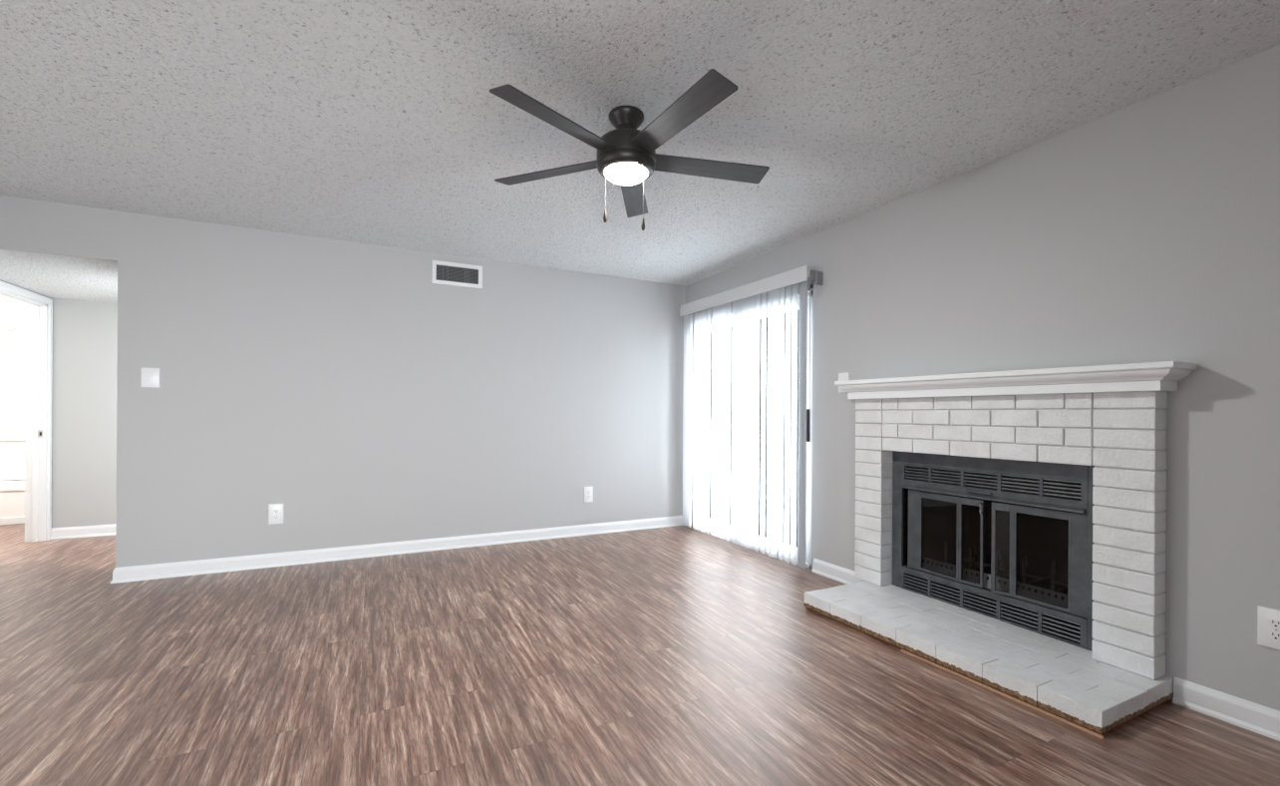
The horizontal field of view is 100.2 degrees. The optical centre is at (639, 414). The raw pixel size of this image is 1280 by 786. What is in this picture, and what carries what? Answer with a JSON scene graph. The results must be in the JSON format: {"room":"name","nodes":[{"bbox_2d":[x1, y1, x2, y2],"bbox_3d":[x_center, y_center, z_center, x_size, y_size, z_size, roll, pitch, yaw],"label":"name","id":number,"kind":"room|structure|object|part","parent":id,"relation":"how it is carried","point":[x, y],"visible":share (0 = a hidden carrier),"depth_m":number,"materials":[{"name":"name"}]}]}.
{"room":"living room","nodes":[
{"label":"living room","id":0,"kind":"room"},
{"bbox_2d":[0,297,25,480],"bbox_3d":[-7.119,-0.131,5.806,2.260,2.420,0.100,0,0,-27],"label":"wall","id":1,"kind":"structure","parent":0,"point":[12,313],"depth_m":5.87,"materials":[{"name":"white paint"}]},
{"bbox_2d":[0,346,25,480],"bbox_3d":[-7.012,-0.011,5.702,2.140,1.439,0.178,0,0,-27],"label":"tub surround","id":2,"kind":"object","parent":1,"relation":"attached to","point":[12,359],"visible":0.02,"depth_m":5.79,"materials":[{"name":"white plastic"}]},
{"bbox_2d":[0,279,50,298],"bbox_3d":[-3.285,-0.117,0.809,0.120,2.440,8.830,0,0,-27],"label":"wall","id":3,"kind":"structure","parent":0,"point":[0,279],"depth_m":4.33,"materials":[{"name":"grey paint"}]},
{"bbox_2d":[0,280,52,542],"bbox_3d":[-5.005,0.043,4.256,0.141,2.100,0.874,0,0,-27],"label":"door frame","id":4,"kind":"structure","parent":3,"relation":"in","point":[39,308],"depth_m":4.58,"materials":[{"name":"white paint"}]},
{"bbox_2d":[0,249,117,302],"bbox_3d":[-4.220,-1.065,4.136,1.177,0.100,1.798,0,0,-27],"label":"ceiling","id":5,"kind":"structure","parent":0,"point":[50,275],"depth_m":3.91,"materials":[{"name":"white paint"}]},
{"bbox_2d":[50,297,117,527],"bbox_3d":[-4.656,-0.011,4.993,1.177,2.212,0.120,0,0,-27],"label":"wall","id":6,"kind":"structure","parent":0,"point":[85,332],"depth_m":4.77,"materials":[{"name":"grey paint"}]},
{"bbox_2d":[50,523,116,539],"bbox_3d":[-4.680,1.046,4.906,1.045,0.097,0.021,0,0,-27],"label":"baseboard","id":7,"kind":"structure","parent":6,"relation":"attached to","point":[101,529],"depth_m":4.77,"materials":[{"name":"white paint"}]},
{"bbox_2d":[0,195,685,567],"bbox_3d":[-1.971,-0.108,4.314,5.370,2.440,0.120,0,0,-27],"label":"wall","id":8,"kind":"structure","parent":0,"point":[330,381],"depth_m":4.14,"materials":[{"name":"grey paint"}]},
{"bbox_2d":[140,366,160,387],"bbox_3d":[-3.281,-0.247,3.585,0.096,0.132,0.009,0,0,-27],"label":"light switch","id":9,"kind":"object","parent":8,"relation":"attached to","point":[150,377],"visible":1,"depth_m":3.58,"materials":[{"name":"white plastic"}]},
{"bbox_2d":[268,503,284,524],"bbox_3d":[-2.654,0.726,3.901,0.092,0.146,0.011,0,0,-27],"label":"power outlet","id":10,"kind":"object","parent":8,"relation":"attached to","point":[275,510],"visible":1,"depth_m":3.90,"materials":[{"name":"white plastic"}]},
{"bbox_2d":[110,515,682,583],"bbox_3d":[-1.528,1.066,4.528,4.374,0.097,0.141,0,0,-27],"label":"baseboard","id":11,"kind":"structure","parent":8,"relation":"attached to","point":[232,563],"depth_m":4.16,"materials":[{"name":"white paint"}]},
{"bbox_2d":[431,260,482,288],"bbox_3d":[-1.521,-1.167,4.463,0.399,0.190,0.011,0,0,-27],"label":"air vent","id":12,"kind":"object","parent":8,"relation":"in","point":[448,273],"visible":1,"depth_m":4.46,"materials":[{"name":"white plastic"}]},
{"bbox_2d":[584,486,593,502],"bbox_3d":[-0.481,0.747,4.989,0.088,0.146,0.011,0,0,-27],"label":"power outlet","id":13,"kind":"object","parent":8,"relation":"attached to","point":[588,490],"visible":1,"depth_m":4.99,"materials":[{"name":"white plastic"}]},
{"bbox_2d":[0,0,1279,286],"bbox_3d":[-0.377,-1.349,1.183,5.640,0.060,7.140,0,0,-27],"label":"ceiling","id":14,"kind":"structure","parent":0,"point":[371,122],"depth_m":2.25,"materials":[{"name":"white paint"}]},
{"bbox_2d":[489,68,769,230],"bbox_3d":[-0.034,-1.053,2.330,1.291,0.527,1.263,0,0,-27],"label":"ceiling fan","id":15,"kind":"object","parent":14,"relation":"hanging from","point":[626,156],"visible":1,"depth_m":2.25,"materials":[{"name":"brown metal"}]},
{"bbox_3d":[-0.408,-1.128,2.497,0.579,0.031,0.119,0,0,22],"label":"blade","id":16,"kind":"part","parent":15,"relation":"part of","materials":[{"name":"black wood"}]},
{"bbox_3d":[-0.303,-1.127,2.069,0.119,0.031,0.579,0,0,40],"label":"blade","id":17,"kind":"part","parent":15,"relation":"part of","materials":[{"name":"black wood"}]},
{"bbox_3d":[-0.061,-1.047,2.355,0.189,0.041,0.189,0,0,-27],"label":"lamp shade","id":18,"kind":"part","parent":15,"relation":"part of","materials":[{"name":"white glass"}]},
{"bbox_3d":[-0.033,-1.125,2.728,0.119,0.031,0.579,0,0,4],"label":"blade","id":19,"kind":"part","parent":15,"relation":"part of","materials":[{"name":"black wood"}]},
{"bbox_3d":[0.015,-0.956,2.295,0.001,0.223,0.001,0,0,-27],"label":"pull chain","id":20,"kind":"part","parent":15,"relation":"part of","materials":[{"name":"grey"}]},
{"bbox_3d":[0.136,-1.124,2.036,0.119,0.031,0.579,0,0,-32],"label":"blade","id":21,"kind":"part","parent":15,"relation":"part of","materials":[{"name":"black wood"}]},
{"bbox_3d":[0.303,-1.123,2.444,0.579,0.031,0.119,0,0,-14],"label":"blade","id":22,"kind":"part","parent":15,"relation":"part of","materials":[{"name":"black wood"}]},
{"bbox_2d":[0,523,1279,785],"bbox_3d":[-2.059,1.141,1.997,7.910,0.060,11.450,0,0,-27],"label":"floor","id":23,"kind":"structure","parent":0,"point":[678,655],"depth_m":2.21,"materials":[{"name":"brown wood"}]},
{"bbox_2d":[0,479,24,517],"bbox_3d":[-6.835,0.896,5.336,2.140,0.370,0.700,0,0,-27],"label":"bathtub","id":24,"kind":"object","parent":23,"relation":"on","point":[12,492],"visible":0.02,"depth_m":5.29,"materials":[{"name":"white ceramic"}]},
{"bbox_2d":[0,516,24,525],"bbox_3d":[-6.683,1.047,5.031,2.140,0.070,0.012,0,0,-27],"label":"baseboard","id":25,"kind":"structure","parent":24,"relation":"attached to","point":[18,519],"depth_m":5.27,"materials":[{"name":"white paint"}]},
{"bbox_2d":[0,479,24,490],"bbox_3d":[-6.834,0.866,5.336,2.140,0.310,0.700,0,0,-27],"label":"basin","id":26,"kind":"object","parent":24,"relation":"in","point":[4,484],"depth_m":5.69,"materials":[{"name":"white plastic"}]},
{"bbox_2d":[803,360,1197,738],"bbox_3d":[1.762,0.462,2.785,1.130,1.346,1.646,0,0,-27],"label":"fireplace","id":27,"kind":"object","parent":23,"relation":"on","point":[1066,466],"depth_m":2.54,"materials":[{"name":"white brick"}]},
{"bbox_3d":[1.617,0.677,3.157,0.010,0.462,0.076,0,0,-27],"label":"panel","id":28,"kind":"part","parent":27,"relation":"part of","materials":[{"name":"black metal"}]},
{"bbox_2d":[904,571,928,593],"bbox_3d":[1.622,0.984,3.139,0.015,0.090,0.156,0,0,-27],"label":"grille","id":29,"kind":"object","parent":27,"relation":"attached to","point":[916,573],"depth_m":3.13,"materials":[{"name":"black metal"}]},
{"bbox_2d":[904,464,928,480],"bbox_3d":[1.626,0.342,3.139,0.015,0.082,0.156,0,0,-27],"label":"grille","id":30,"kind":"object","parent":27,"relation":"attached to","point":[913,466],"depth_m":3.14,"materials":[{"name":"black metal"}]},
{"bbox_3d":[1.684,0.676,3.013,0.014,0.458,0.242,0,0,-24],"label":"glass door","id":31,"kind":"part","parent":27,"relation":"part of","materials":[{"name":"black glass"}]},
{"bbox_2d":[930,579,959,603],"bbox_3d":[1.702,0.985,2.979,0.015,0.090,0.173,0,0,-27],"label":"grille","id":32,"kind":"object","parent":27,"relation":"attached to","point":[943,581],"depth_m":2.98,"materials":[{"name":"black metal"}]},
{"bbox_2d":[931,466,960,484],"bbox_3d":[1.706,0.342,2.979,0.015,0.082,0.173,0,0,-27],"label":"grille","id":33,"kind":"object","parent":27,"relation":"attached to","point":[954,469],"depth_m":2.97,"materials":[{"name":"black metal"}]},
{"bbox_3d":[1.765,0.677,2.850,0.014,0.458,0.123,0,0,-31],"label":"glass door","id":34,"kind":"part","parent":27,"relation":"part of","materials":[{"name":"black metal"}]},
{"bbox_3d":[1.773,0.406,2.803,0.022,0.014,0.138,0,0,-27],"label":"damper handle","id":35,"kind":"part","parent":27,"relation":"part of","materials":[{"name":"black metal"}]},
{"bbox_2d":[962,588,996,615],"bbox_3d":[1.787,0.985,2.810,0.015,0.090,0.174,0,0,-27],"label":"grille","id":36,"kind":"object","parent":27,"relation":"attached to","point":[973,590],"depth_m":2.81,"materials":[{"name":"black metal"}]},
{"bbox_2d":[963,470,996,489],"bbox_3d":[1.791,0.343,2.810,0.015,0.082,0.174,0,0,-27],"label":"grille","id":37,"kind":"object","parent":27,"relation":"attached to","point":[994,473],"depth_m":2.81,"materials":[{"name":"black metal"}]},
{"bbox_3d":[1.790,0.634,2.809,0.018,0.818,1.056,0,0,-27],"label":"metal frame","id":38,"kind":"part","parent":27,"relation":"part of","materials":[{"name":"grey metal"}]},
{"bbox_3d":[1.829,0.677,2.697,0.014,0.458,0.097,0,0,-41],"label":"glass door","id":39,"kind":"part","parent":27,"relation":"part of","materials":[{"name":"black metal"}]},
{"bbox_3d":[2.005,0.825,2.897,0.295,0.178,0.620,0,0,-27],"label":"fire grate","id":40,"kind":"part","parent":27,"relation":"part of","materials":[{"name":"black metal"}]},
{"bbox_2d":[1000,600,1037,629],"bbox_3d":[1.873,0.986,2.639,0.015,0.090,0.173,0,0,-27],"label":"grille","id":41,"kind":"object","parent":27,"relation":"attached to","point":[1013,602],"depth_m":2.63,"materials":[{"name":"black metal"}]},
{"bbox_2d":[1000,473,1038,494],"bbox_3d":[1.877,0.343,2.639,0.015,0.082,0.173,0,0,-27],"label":"grille","id":42,"kind":"object","parent":27,"relation":"attached to","point":[1023,476],"depth_m":2.64,"materials":[{"name":"black metal"}]},
{"bbox_3d":[1.918,0.678,2.553,0.014,0.458,0.243,0,0,-28],"label":"glass door","id":43,"kind":"part","parent":27,"relation":"part of","materials":[{"name":"black glass"}]},
{"bbox_2d":[1041,612,1080,642],"bbox_3d":[1.953,0.986,2.479,0.015,0.090,0.155,0,0,-27],"label":"grille","id":44,"kind":"object","parent":27,"relation":"attached to","point":[1057,615],"depth_m":2.47,"materials":[{"name":"black metal"}]},
{"bbox_2d":[1042,477,1081,499],"bbox_3d":[1.957,0.344,2.479,0.015,0.082,0.155,0,0,-27],"label":"grille","id":45,"kind":"object","parent":27,"relation":"attached to","point":[1063,480],"depth_m":2.48,"materials":[{"name":"black metal"}]},
{"bbox_3d":[1.988,0.679,2.417,0.010,0.462,0.065,0,0,-27],"label":"panel","id":46,"kind":"part","parent":27,"relation":"part of","materials":[{"name":"black metal"}]},
{"bbox_2d":[684,44,1279,710],"bbox_3d":[2.069,-0.073,2.412,0.150,2.460,7.140,0,0,-27],"label":"wall","id":47,"kind":"structure","parent":0,"point":[1148,229],"depth_m":2.23,"materials":[{"name":"grey paint"}]},
{"bbox_2d":[679,265,822,568],"bbox_3d":[0.842,0.011,4.556,0.122,2.179,1.769,0,0,-27],"label":"vertical blind","id":48,"kind":"object","parent":47,"relation":"attached to","point":[746,306],"visible":1,"depth_m":4.40,"materials":[{"name":"white plastic"}]},
{"bbox_3d":[1.196,-0.414,3.768,0.004,1.090,0.005,0,0,-27],"label":"chain","id":49,"kind":"part","parent":48,"relation":"part of","materials":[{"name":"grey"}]},
{"bbox_2d":[692,290,812,569],"bbox_3d":[0.941,0.110,4.644,0.126,2.040,1.640,0,0,-27],"label":"door","id":50,"kind":"structure","parent":47,"relation":"in","point":[808,378],"depth_m":4.15,"materials":[{"name":"white glass"}]},
{"bbox_3d":[0.800,0.114,4.995,0.036,1.966,0.814,0,0,-27],"label":"sliding panel","id":51,"kind":"part","parent":50,"relation":"part of","materials":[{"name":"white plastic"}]},
{"bbox_3d":[0.800,0.112,4.995,0.006,1.846,0.698,0,0,-27],"label":"pane","id":52,"kind":"part","parent":50,"relation":"part of","materials":[{"name":"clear glass"}]},
{"bbox_3d":[1.093,0.114,4.298,0.006,1.846,0.698,0,0,-27],"label":"pane","id":53,"kind":"part","parent":50,"relation":"part of","materials":[{"name":"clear glass"}]},
{"bbox_3d":[1.093,0.116,4.298,0.036,1.966,0.814,0,0,-27],"label":"sliding panel","id":54,"kind":"part","parent":50,"relation":"part of","materials":[{"name":"white glass"}]},
{"bbox_3d":[1.236,0.082,3.945,0.026,0.240,0.022,0,0,-27],"label":"handle","id":55,"kind":"part","parent":50,"relation":"part of","materials":[{"name":"grey metal"}]},
{"bbox_2d":[811,558,864,584],"bbox_3d":[1.345,1.084,3.652,0.021,0.097,0.445,0,0,-27],"label":"baseboard","id":56,"kind":"structure","parent":47,"relation":"in","point":[841,574],"depth_m":3.67,"materials":[{"name":"white paint"}]},
{"bbox_2d":[838,371,849,392],"bbox_3d":[1.371,-0.216,3.616,0.022,0.135,0.090,0,0,-27],"label":"light switch","id":57,"kind":"object","parent":47,"relation":"attached to","point":[841,376],"visible":0.42,"depth_m":3.62,"materials":[{"name":"white plastic"}]},
{"bbox_2d":[1172,675,1279,740],"bbox_3d":[2.822,1.093,0.704,0.021,0.097,3.165,0,0,-27],"label":"baseboard","id":58,"kind":"structure","parent":47,"relation":"attached to","point":[1243,713],"depth_m":1.98,"materials":[{"name":"white paint"}]},
{"bbox_2d":[1257,605,1279,649],"bbox_3d":[2.239,0.757,1.883,0.011,0.138,0.090,0,0,-27],"label":"power outlet","id":59,"kind":"object","parent":47,"relation":"attached to","point":[1268,619],"visible":1,"depth_m":1.90,"materials":[{"name":"white plastic"}]},
{"bbox_2d":[1268,630,1279,640],"bbox_3d":[2.237,0.778,1.881,0.004,0.029,0.037,0,0,-27],"label":"receptacle","id":60,"kind":"object","parent":59,"relation":"attached to","point":[1273,635],"depth_m":1.88,"materials":[{"name":"white plastic"}]},
{"bbox_2d":[1268,618,1279,628],"bbox_3d":[2.237,0.735,1.881,0.004,0.029,0.037,0,0,-27],"label":"receptacle","id":61,"kind":"object","parent":59,"relation":"attached to","point":[1272,622],"depth_m":1.89,"materials":[{"name":"white plastic"}]}
]}

